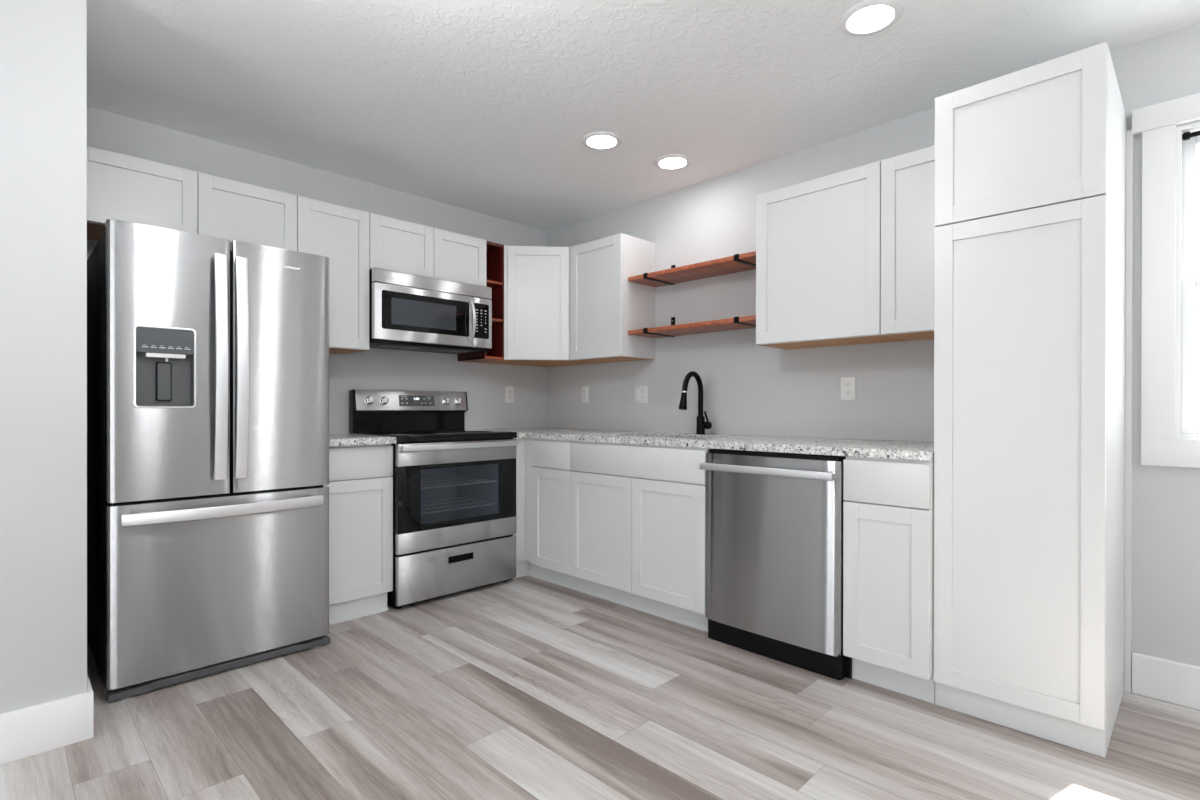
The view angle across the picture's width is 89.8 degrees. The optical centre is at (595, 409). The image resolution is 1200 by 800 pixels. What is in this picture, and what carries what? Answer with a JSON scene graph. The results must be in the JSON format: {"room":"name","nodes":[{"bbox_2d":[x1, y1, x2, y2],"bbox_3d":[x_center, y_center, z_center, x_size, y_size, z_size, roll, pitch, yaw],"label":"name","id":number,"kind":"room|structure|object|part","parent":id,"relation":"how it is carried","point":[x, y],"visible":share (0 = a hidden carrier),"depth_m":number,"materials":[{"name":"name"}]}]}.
{"room":"kitchen","nodes":[
{"label":"kitchen","id":0,"kind":"room"},
{"bbox_2d":[0,0,86,713],"bbox_3d":[-2.840,-0.157,1.407,2.450,2.393,1.031,0,0,-45],"label":"wall","id":1,"kind":"structure","parent":0,"point":[43,43],"depth_m":1.83,"materials":[{"name":"grey paint"}]},
{"bbox_2d":[0,675,92,764],"bbox_3d":[-2.731,0.966,1.312,2.459,0.146,0.765,0,0,-45],"label":"baseboard","id":2,"kind":"structure","parent":1,"relation":"attached to","point":[47,726],"depth_m":1.83,"materials":[{"name":"white paint"}]},
{"bbox_2d":[87,106,546,433],"bbox_3d":[-2.263,-0.160,2.792,5.462,2.393,0.120,0,0,-45],"label":"wall","id":3,"kind":"structure","parent":0,"point":[484,384],"depth_m":3.65,"materials":[{"name":"grey paint"}]},
{"bbox_2d":[87,146,296,250],"bbox_3d":[-1.908,-0.915,2.817,0.855,0.306,0.340,0,0,-45],"label":"upper cabinet","id":4,"kind":"object","parent":3,"relation":"attached to","point":[121,187],"visible":0.56,"depth_m":2.67,"materials":[{"name":"white paint"}]},
{"bbox_3d":[-1.944,-0.915,2.556,0.432,0.301,0.020,0,0,-45],"label":"door","id":5,"kind":"part","parent":4,"relation":"part of","materials":[{"name":"white paint"}]},
{"bbox_3d":[-1.641,-0.915,2.858,0.418,0.301,0.020,0,0,-45],"label":"door","id":6,"kind":"part","parent":4,"relation":"part of","materials":[{"name":"white paint"}]},
{"bbox_2d":[297,196,368,353],"bbox_3d":[-1.473,-0.695,3.251,0.368,0.747,0.340,0,0,-45],"label":"upper cabinet","id":7,"kind":"object","parent":3,"relation":"attached to","point":[339,233],"visible":0.59,"depth_m":3.16,"materials":[{"name":"white paint"}]},
{"bbox_2d":[369,213,485,286],"bbox_3d":[-1.073,-0.916,3.647,0.754,0.306,0.340,0,0,-45],"label":"upper cabinet","id":8,"kind":"object","parent":3,"relation":"attached to","point":[397,245],"visible":0.7,"depth_m":3.49,"materials":[{"name":"white paint"}]},
{"bbox_3d":[-1.092,-0.916,3.404,0.383,0.301,0.020,0,0,-45],"label":"door","id":9,"kind":"part","parent":8,"relation":"part of","materials":[{"name":"white paint"}]},
{"bbox_2d":[369,268,491,354],"bbox_3d":[-1.037,-0.560,3.611,0.755,0.401,0.443,0,0,-45],"label":"microwave oven","id":10,"kind":"object","parent":8,"relation":"attached to","point":[408,312],"visible":0.96,"depth_m":3.45,"materials":[{"name":"silver metal"}]},
{"bbox_3d":[-0.977,-0.532,3.450,0.612,0.303,0.032,0,0,-45],"label":"door","id":11,"kind":"part","parent":10,"relation":"part of","materials":[{"name":"silver metal"}]},
{"bbox_3d":[-0.927,-0.724,3.501,0.755,0.072,0.034,0,0,-45],"label":"vent panel","id":12,"kind":"part","parent":10,"relation":"part of","materials":[{"name":"silver metal"}]},
{"bbox_3d":[-0.738,-0.535,3.627,0.020,0.254,0.044,0,0,-45],"label":"handle","id":13,"kind":"part","parent":10,"relation":"part of","materials":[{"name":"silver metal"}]},
{"bbox_3d":[-0.708,-0.532,3.717,0.140,0.303,0.032,0,0,-45],"label":"control panel","id":14,"kind":"part","parent":10,"relation":"part of","materials":[{"name":"silver metal"}]},
{"bbox_3d":[-0.824,-0.916,3.670,0.367,0.301,0.020,0,0,-45],"label":"door","id":15,"kind":"part","parent":8,"relation":"part of","materials":[{"name":"white paint"}]},
{"bbox_2d":[458,241,503,361],"bbox_3d":[-0.759,-0.696,3.974,0.148,0.746,0.321,0,0,-45],"label":"open shelf unit","id":16,"kind":"object","parent":3,"relation":"attached to","point":[494,252],"visible":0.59,"depth_m":3.94,"materials":[{"name":"brown wood"}]},
{"bbox_3d":[-0.757,-0.816,3.972,0.124,0.016,0.314,0,0,-45],"label":"shelf","id":17,"kind":"part","parent":16,"relation":"part of","materials":[{"name":"brown wood"}]},
{"bbox_3d":[-0.757,-0.576,3.972,0.124,0.016,0.314,0,0,-45],"label":"shelf","id":18,"kind":"part","parent":16,"relation":"part of","materials":[{"name":"brown wood"}]},
{"bbox_2d":[505,386,513,402],"bbox_3d":[-0.619,-0.108,4.336,0.073,0.116,0.009,0,0,-45],"label":"electrical outlet","id":19,"kind":"object","parent":3,"relation":"attached to","point":[509,391],"visible":1,"depth_m":4.33,"materials":[{"name":"white plastic"}]},
{"bbox_2d":[477,245,597,366],"bbox_3d":[-0.383,-0.691,4.144,0.648,0.739,0.610,0,0,-45],"label":"upper cabinet","id":20,"kind":"object","parent":3,"relation":"attached to","point":[536,278],"visible":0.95,"depth_m":3.92,"materials":[{"name":"white paint"}]},
{"bbox_3d":[-0.372,-0.691,3.917,0.397,0.734,0.020,0,0,-4],"label":"door","id":21,"kind":"part","parent":20,"relation":"part of","materials":[{"name":"white paint"}]},
{"bbox_2d":[0,575,1199,799],"bbox_3d":[-0.012,1.070,0.530,5.422,0.050,6.500,0,0,-45],"label":"floor","id":22,"kind":"structure","parent":0,"point":[527,687],"depth_m":1.96,"materials":[{"name":"laminate"}]},
{"bbox_2d":[87,219,329,702],"bbox_3d":[-1.698,0.182,2.646,0.770,1.711,0.842,0,0,-45],"label":"refrigerator","id":23,"kind":"object","parent":22,"relation":"on","point":[208,356],"visible":1,"depth_m":2.33,"materials":[{"name":"silver metal"}]},
{"bbox_3d":[-1.611,-0.255,2.253,0.176,0.092,0.036,0,0,-45],"label":"control panel","id":24,"kind":"part","parent":23,"relation":"part of","materials":[{"name":"grey"}]},
{"bbox_3d":[-1.601,-0.171,2.271,0.380,1.004,0.052,0,0,-45],"label":"door","id":25,"kind":"part","parent":23,"relation":"part of","materials":[{"name":"silver metal"}]},
{"bbox_3d":[-1.463,0.668,2.411,0.770,0.650,0.052,0,0,-45],"label":"freezer drawer","id":26,"kind":"part","parent":23,"relation":"part of","materials":[{"name":"silver metal"}]},
{"bbox_3d":[-1.456,-0.165,2.338,0.042,0.873,0.066,0,0,-45],"label":"handle","id":27,"kind":"part","parent":23,"relation":"part of","materials":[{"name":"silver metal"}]},
{"bbox_3d":[-1.427,0.393,2.371,0.692,0.043,0.070,0,0,-45],"label":"handle","id":28,"kind":"part","parent":23,"relation":"part of","materials":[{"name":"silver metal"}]},
{"bbox_3d":[-1.405,-0.165,2.389,0.042,0.873,0.066,0,0,-45],"label":"handle","id":29,"kind":"part","parent":23,"relation":"part of","materials":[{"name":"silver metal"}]},
{"bbox_3d":[-1.324,-0.171,2.546,0.380,1.004,0.052,0,0,-45],"label":"door","id":30,"kind":"part","parent":23,"relation":"part of","materials":[{"name":"silver metal"}]},
{"bbox_2d":[323,444,392,624],"bbox_3d":[-1.385,0.606,3.176,0.386,0.862,0.577,0,0,-45],"label":"base cabinet","id":31,"kind":"object","parent":22,"relation":"on","point":[360,485],"visible":0.48,"depth_m":2.99,"materials":[{"name":"white paint"}]},
{"bbox_3d":[-1.188,0.264,2.977,0.384,0.155,0.020,0,0,-45],"label":"drawer","id":32,"kind":"part","parent":31,"relation":"part of","materials":[{"name":"white paint"}]},
{"bbox_2d":[329,433,395,446],"bbox_3d":[-1.371,0.157,3.162,0.386,0.034,0.613,0,0,-45],"label":"countertop","id":33,"kind":"structure","parent":31,"relation":"on","point":[346,439],"depth_m":3.00,"materials":[{"name":"stone"}]},
{"bbox_2d":[349,389,518,607],"bbox_3d":[-0.941,0.461,3.545,0.758,1.152,0.676,0,0,-45],"label":"oven range","id":34,"kind":"object","parent":22,"relation":"on","point":[454,486],"visible":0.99,"depth_m":3.46,"materials":[{"name":"brushed stainless steel"},{"name":"black gloss enamel"},{"name":"black glass"}]},
{"bbox_3d":[-1.310,-0.053,3.508,0.047,0.047,0.037,0,0,-45],"label":"knob","id":35,"kind":"part","parent":34,"relation":"part of","materials":[{"name":"silver metal"}]},
{"bbox_3d":[-1.245,-0.053,3.573,0.047,0.047,0.037,0,0,-45],"label":"knob","id":36,"kind":"part","parent":34,"relation":"part of","materials":[{"name":"silver metal"}]},
{"bbox_3d":[-1.125,-0.049,3.729,0.758,0.134,0.042,0,0,-45],"label":"control panel","id":37,"kind":"part","parent":34,"relation":"part of","materials":[{"name":"silver metal"}]},
{"bbox_2d":[352,429,516,442],"bbox_3d":[-0.939,0.150,3.542,0.758,0.037,0.572,0,0,-45],"label":"cooktop","id":38,"kind":"object","parent":34,"relation":"in","point":[402,435],"depth_m":3.42,"materials":[{"name":"black glass"}]},
{"bbox_3d":[-0.952,-0.054,3.865,0.047,0.047,0.037,0,0,-45],"label":"knob","id":39,"kind":"part","parent":34,"relation":"part of","materials":[{"name":"silver metal"}]},
{"bbox_3d":[-0.754,0.881,3.357,0.756,0.252,0.034,0,0,-45],"label":"storage drawer","id":40,"kind":"part","parent":34,"relation":"part of","materials":[{"name":"silver metal"}]},
{"bbox_2d":[395,439,518,554],"bbox_3d":[-0.900,0.460,3.504,0.756,0.568,0.560,0,0,-45],"label":"oven","id":41,"kind":"object","parent":34,"relation":"in","point":[450,494],"depth_m":3.42,"materials":[{"name":"black glass"}]},
{"bbox_3d":[-0.888,-0.054,3.928,0.047,0.047,0.037,0,0,-45],"label":"knob","id":42,"kind":"part","parent":34,"relation":"part of","materials":[{"name":"silver metal"}]},
{"bbox_3d":[-0.752,0.822,3.347,0.158,0.036,0.015,0,0,-45],"label":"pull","id":43,"kind":"part","parent":34,"relation":"part of","materials":[{"name":"black plastic"}]},
{"bbox_2d":[513,438,578,590],"bbox_3d":[-0.286,0.605,3.968,0.762,0.862,1.002,0,0,-45],"label":"base cabinet","id":44,"kind":"object","parent":22,"relation":"on","point":[542,535],"visible":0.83,"depth_m":3.58,"materials":[{"name":"white paint"}]},
{"bbox_3d":[-0.259,0.641,3.531,0.020,0.589,0.342,0,0,-45],"label":"door","id":45,"kind":"part","parent":44,"relation":"part of","materials":[{"name":"white paint"}]},
{"bbox_3d":[-0.259,0.264,3.530,0.020,0.155,0.342,0,0,-45],"label":"drawer","id":46,"kind":"part","parent":44,"relation":"part of","materials":[{"name":"white paint"}]},
{"bbox_2d":[484,428,933,460],"bbox_3d":[0.366,0.159,3.311,0.762,0.034,2.852,0,0,-45],"label":"countertop","id":47,"kind":"structure","parent":44,"relation":"on","point":[885,449],"depth_m":2.79,"materials":[{"name":"stone"}]},
{"bbox_2d":[679,371,711,433],"bbox_3d":[0.559,-0.037,3.395,0.221,0.358,0.092,0,0,-45],"label":"kitchen faucet","id":48,"kind":"object","parent":47,"relation":"on","point":[701,425],"visible":0.99,"depth_m":3.43,"materials":[{"name":"black metal"}]},
{"bbox_3d":[0.550,-0.087,3.412,0.185,0.258,0.030,0,0,-45],"label":"spout","id":49,"kind":"part","parent":48,"relation":"part of","materials":[{"name":"black metal"}]},
{"bbox_2d":[570,441,709,631],"bbox_3d":[0.419,0.608,3.317,0.680,0.862,0.913,0,0,-45],"label":"base cabinet","id":50,"kind":"object","parent":22,"relation":"on","point":[638,512],"visible":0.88,"depth_m":3.03,"materials":[{"name":"white paint"}]},
{"bbox_3d":[0.026,0.642,3.244,0.020,0.589,0.461,0,0,-45],"label":"door","id":51,"kind":"part","parent":50,"relation":"part of","materials":[{"name":"white paint"}]},
{"bbox_3d":[0.348,0.643,2.920,0.020,0.589,0.448,0,0,-45],"label":"door","id":52,"kind":"part","parent":50,"relation":"part of","materials":[{"name":"white paint"}]},
{"bbox_2d":[700,449,851,679],"bbox_3d":[0.949,0.611,2.744,0.736,0.856,0.640,0,0,-45],"label":"dishwasher","id":53,"kind":"object","parent":22,"relation":"on","point":[774,520],"visible":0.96,"depth_m":2.48,"materials":[{"name":"silver metal"}]},
{"bbox_3d":[0.696,0.254,2.509,0.047,0.030,0.602,0,0,-45],"label":"handle","id":54,"kind":"part","parent":53,"relation":"part of","materials":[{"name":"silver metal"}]},
{"bbox_3d":[0.752,0.988,2.539,0.060,0.102,0.626,0,0,-45],"label":"toe panel","id":55,"kind":"part","parent":53,"relation":"part of","materials":[{"name":"black plastic"}]},
{"bbox_2d":[843,456,934,703],"bbox_3d":[1.293,0.611,2.438,0.680,0.862,0.301,0,0,-45],"label":"base cabinet","id":56,"kind":"object","parent":22,"relation":"on","point":[888,507],"visible":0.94,"depth_m":2.19,"materials":[{"name":"white paint"}]},
{"bbox_3d":[1.059,0.269,2.204,0.020,0.155,0.299,0,0,-45],"label":"drawer","id":57,"kind":"part","parent":56,"relation":"part of","materials":[{"name":"white paint"}]},
{"bbox_3d":[1.059,0.646,2.205,0.020,0.589,0.299,0,0,-45],"label":"door","id":58,"kind":"part","parent":56,"relation":"part of","materials":[{"name":"white paint"}]},
{"bbox_2d":[933,42,1132,757],"bbox_3d":[1.583,-0.024,2.169,0.647,2.133,0.481,0,0,-45],"label":"pantry cabinet","id":59,"kind":"object","parent":22,"relation":"on","point":[1033,221],"visible":1,"depth_m":1.94,"materials":[{"name":"white paint"}]},
{"bbox_3d":[1.354,0.158,1.955,0.020,1.590,0.460,0,0,-45],"label":"door","id":60,"kind":"part","parent":59,"relation":"part of","materials":[{"name":"white paint"}]},
{"bbox_3d":[1.355,-0.865,1.952,0.020,0.447,0.460,0,0,-45],"label":"door","id":61,"kind":"part","parent":59,"relation":"part of","materials":[{"name":"white paint"}]},
{"bbox_3d":[1.969,0.007,2.226,0.020,2.072,0.019,0,0,-45],"label":"scribe moulding","id":62,"kind":"part","parent":59,"relation":"part of","materials":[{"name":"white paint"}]},
{"bbox_2d":[87,0,1199,230],"bbox_3d":[-0.003,-1.388,0.519,5.462,0.080,6.524,0,0,-45],"label":"ceiling","id":63,"kind":"structure","parent":0,"point":[487,107],"depth_m":2.45,"materials":[{"name":"white paint"}]},
{"bbox_2d":[582,131,621,149],"bbox_3d":[0.030,-1.349,3.032,0.202,0.010,0.202,0,0,-45],"label":"recessed light","id":64,"kind":"object","parent":63,"relation":"in","point":[601,140],"visible":1,"depth_m":3.02,"materials":[{"name":"white paint"}]},
{"bbox_2d":[654,154,690,169],"bbox_3d":[0.421,-1.349,3.291,0.202,0.010,0.202,0,0,-45],"label":"recessed light","id":65,"kind":"object","parent":63,"relation":"in","point":[671,161],"visible":1,"depth_m":3.28,"materials":[{"name":"white paint"}]},
{"bbox_2d":[839,0,902,36],"bbox_3d":[0.945,-1.345,2.074,0.202,0.010,0.202,0,0,-45],"label":"recessed light","id":66,"kind":"object","parent":63,"relation":"in","point":[868,17],"visible":1,"depth_m":2.06,"materials":[{"name":"white paint"}]},
{"bbox_2d":[547,23,1199,691],"bbox_3d":[1.889,-0.153,2.405,0.120,2.393,6.284,0,0,-45],"label":"wall","id":67,"kind":"structure","parent":0,"point":[749,388],"depth_m":3.12,"materials":[{"name":"grey paint"}]},
{"bbox_2d":[581,386,587,402],"bbox_3d":[-0.079,-0.107,4.293,0.009,0.116,0.073,0,0,-45],"label":"electrical outlet","id":68,"kind":"object","parent":67,"relation":"attached to","point":[584,389],"visible":1,"depth_m":4.29,"materials":[{"name":"white plastic"}]},
{"bbox_2d":[570,233,654,362],"bbox_3d":[0.106,-0.690,3.883,0.323,0.739,0.451,0,0,-45],"label":"upper cabinet","id":69,"kind":"object","parent":67,"relation":"attached to","point":[604,305],"visible":1,"depth_m":3.74,"materials":[{"name":"white paint"}]},
{"bbox_3d":[-0.001,-0.691,3.776,0.020,0.734,0.449,0,0,-45],"label":"door","id":70,"kind":"part","parent":69,"relation":"part of","materials":[{"name":"white paint"}]},
{"bbox_2d":[634,385,647,402],"bbox_3d":[0.291,-0.099,3.921,0.009,0.116,0.118,0,0,-45],"label":"switch plate","id":71,"kind":"object","parent":67,"relation":"attached to","point":[640,392],"visible":1,"depth_m":3.91,"materials":[{"name":"white plastic"}]},
{"bbox_2d":[628,251,755,286],"bbox_3d":[0.604,-0.833,3.421,0.268,0.122,0.902,0,0,-45],"label":"shelf","id":72,"kind":"object","parent":67,"relation":"attached to","point":[736,263],"visible":0.7,"depth_m":3.39,"materials":[{"name":"red wood"}]},
{"bbox_2d":[628,315,755,337],"bbox_3d":[0.603,-0.510,3.422,0.268,0.122,0.902,0,0,-45],"label":"shelf","id":73,"kind":"object","parent":67,"relation":"attached to","point":[745,322],"visible":0.71,"depth_m":3.38,"materials":[{"name":"red wood"}]},
{"bbox_2d":[756,161,904,349],"bbox_3d":[1.111,-0.686,2.873,0.323,0.739,0.588,0,0,-45],"label":"upper cabinet","id":74,"kind":"object","parent":67,"relation":"attached to","point":[818,241],"visible":0.95,"depth_m":2.75,"materials":[{"name":"white paint"}]},
{"bbox_2d":[841,377,855,400],"bbox_3d":[1.242,-0.102,2.965,0.009,0.116,0.073,0,0,-45],"label":"electrical outlet","id":75,"kind":"object","parent":67,"relation":"attached to","point":[848,384],"visible":1,"depth_m":2.96,"materials":[{"name":"white plastic"}]},
{"bbox_2d":[844,382,850,386],"bbox_3d":[1.240,-0.122,2.963,0.004,0.027,0.031,0,0,-45],"label":"socket","id":76,"kind":"object","parent":75,"relation":"attached to","point":[846,384],"depth_m":2.96,"materials":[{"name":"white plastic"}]},
{"bbox_2d":[844,390,850,395],"bbox_3d":[1.240,-0.082,2.963,0.004,0.027,0.031,0,0,-45],"label":"socket","id":77,"kind":"object","parent":75,"relation":"attached to","point":[846,392],"depth_m":2.96,"materials":[{"name":"white plastic"}]},
{"bbox_2d":[881,146,934,340],"bbox_3d":[1.423,-0.685,2.559,0.323,0.739,0.294,0,0,-45],"label":"upper cabinet","id":78,"kind":"object","parent":67,"relation":"attached to","point":[908,179],"visible":0.51,"depth_m":2.48,"materials":[{"name":"white paint"}]},
{"bbox_2d":[1132,93,1199,467],"bbox_3d":[2.420,-0.446,1.853,0.146,1.298,1.148,0,0,-45],"label":"window","id":79,"kind":"structure","parent":67,"relation":"in","point":[1170,436],"depth_m":2.16,"materials":[{"name":"white paint"}]},
{"bbox_3d":[2.428,-0.190,1.862,0.028,0.561,0.886,0,0,-45],"label":"sash","id":80,"kind":"part","parent":79,"relation":"part of","materials":[{"name":"white plastic"}]},
{"bbox_2d":[1182,131,1199,140],"bbox_3d":[2.405,-0.971,1.837,0.028,0.028,0.885,0,0,-45],"label":"curtain rod","id":81,"kind":"object","parent":79,"relation":"attached to","point":[1186,135],"visible":1,"depth_m":2.13,"materials":[{"name":"black metal"}]},
{"bbox_3d":[2.405,-0.971,1.837,0.017,0.017,0.846,0,0,-45],"label":"rod","id":82,"kind":"part","parent":81,"relation":"part of","materials":[{"name":"black metal"}]},
{"bbox_3d":[2.452,-0.712,1.884,0.028,0.554,0.886,0,0,-45],"label":"sash","id":83,"kind":"part","parent":79,"relation":"part of","materials":[{"name":"white plastic"}]},
{"bbox_2d":[1132,652,1199,709],"bbox_3d":[3.010,0.974,1.185,0.014,0.146,2.926,0,0,-45],"label":"baseboard","id":84,"kind":"structure","parent":67,"relation":"attached to","point":[1170,681],"depth_m":2.15,"materials":[{"name":"white paint"}]}
]}

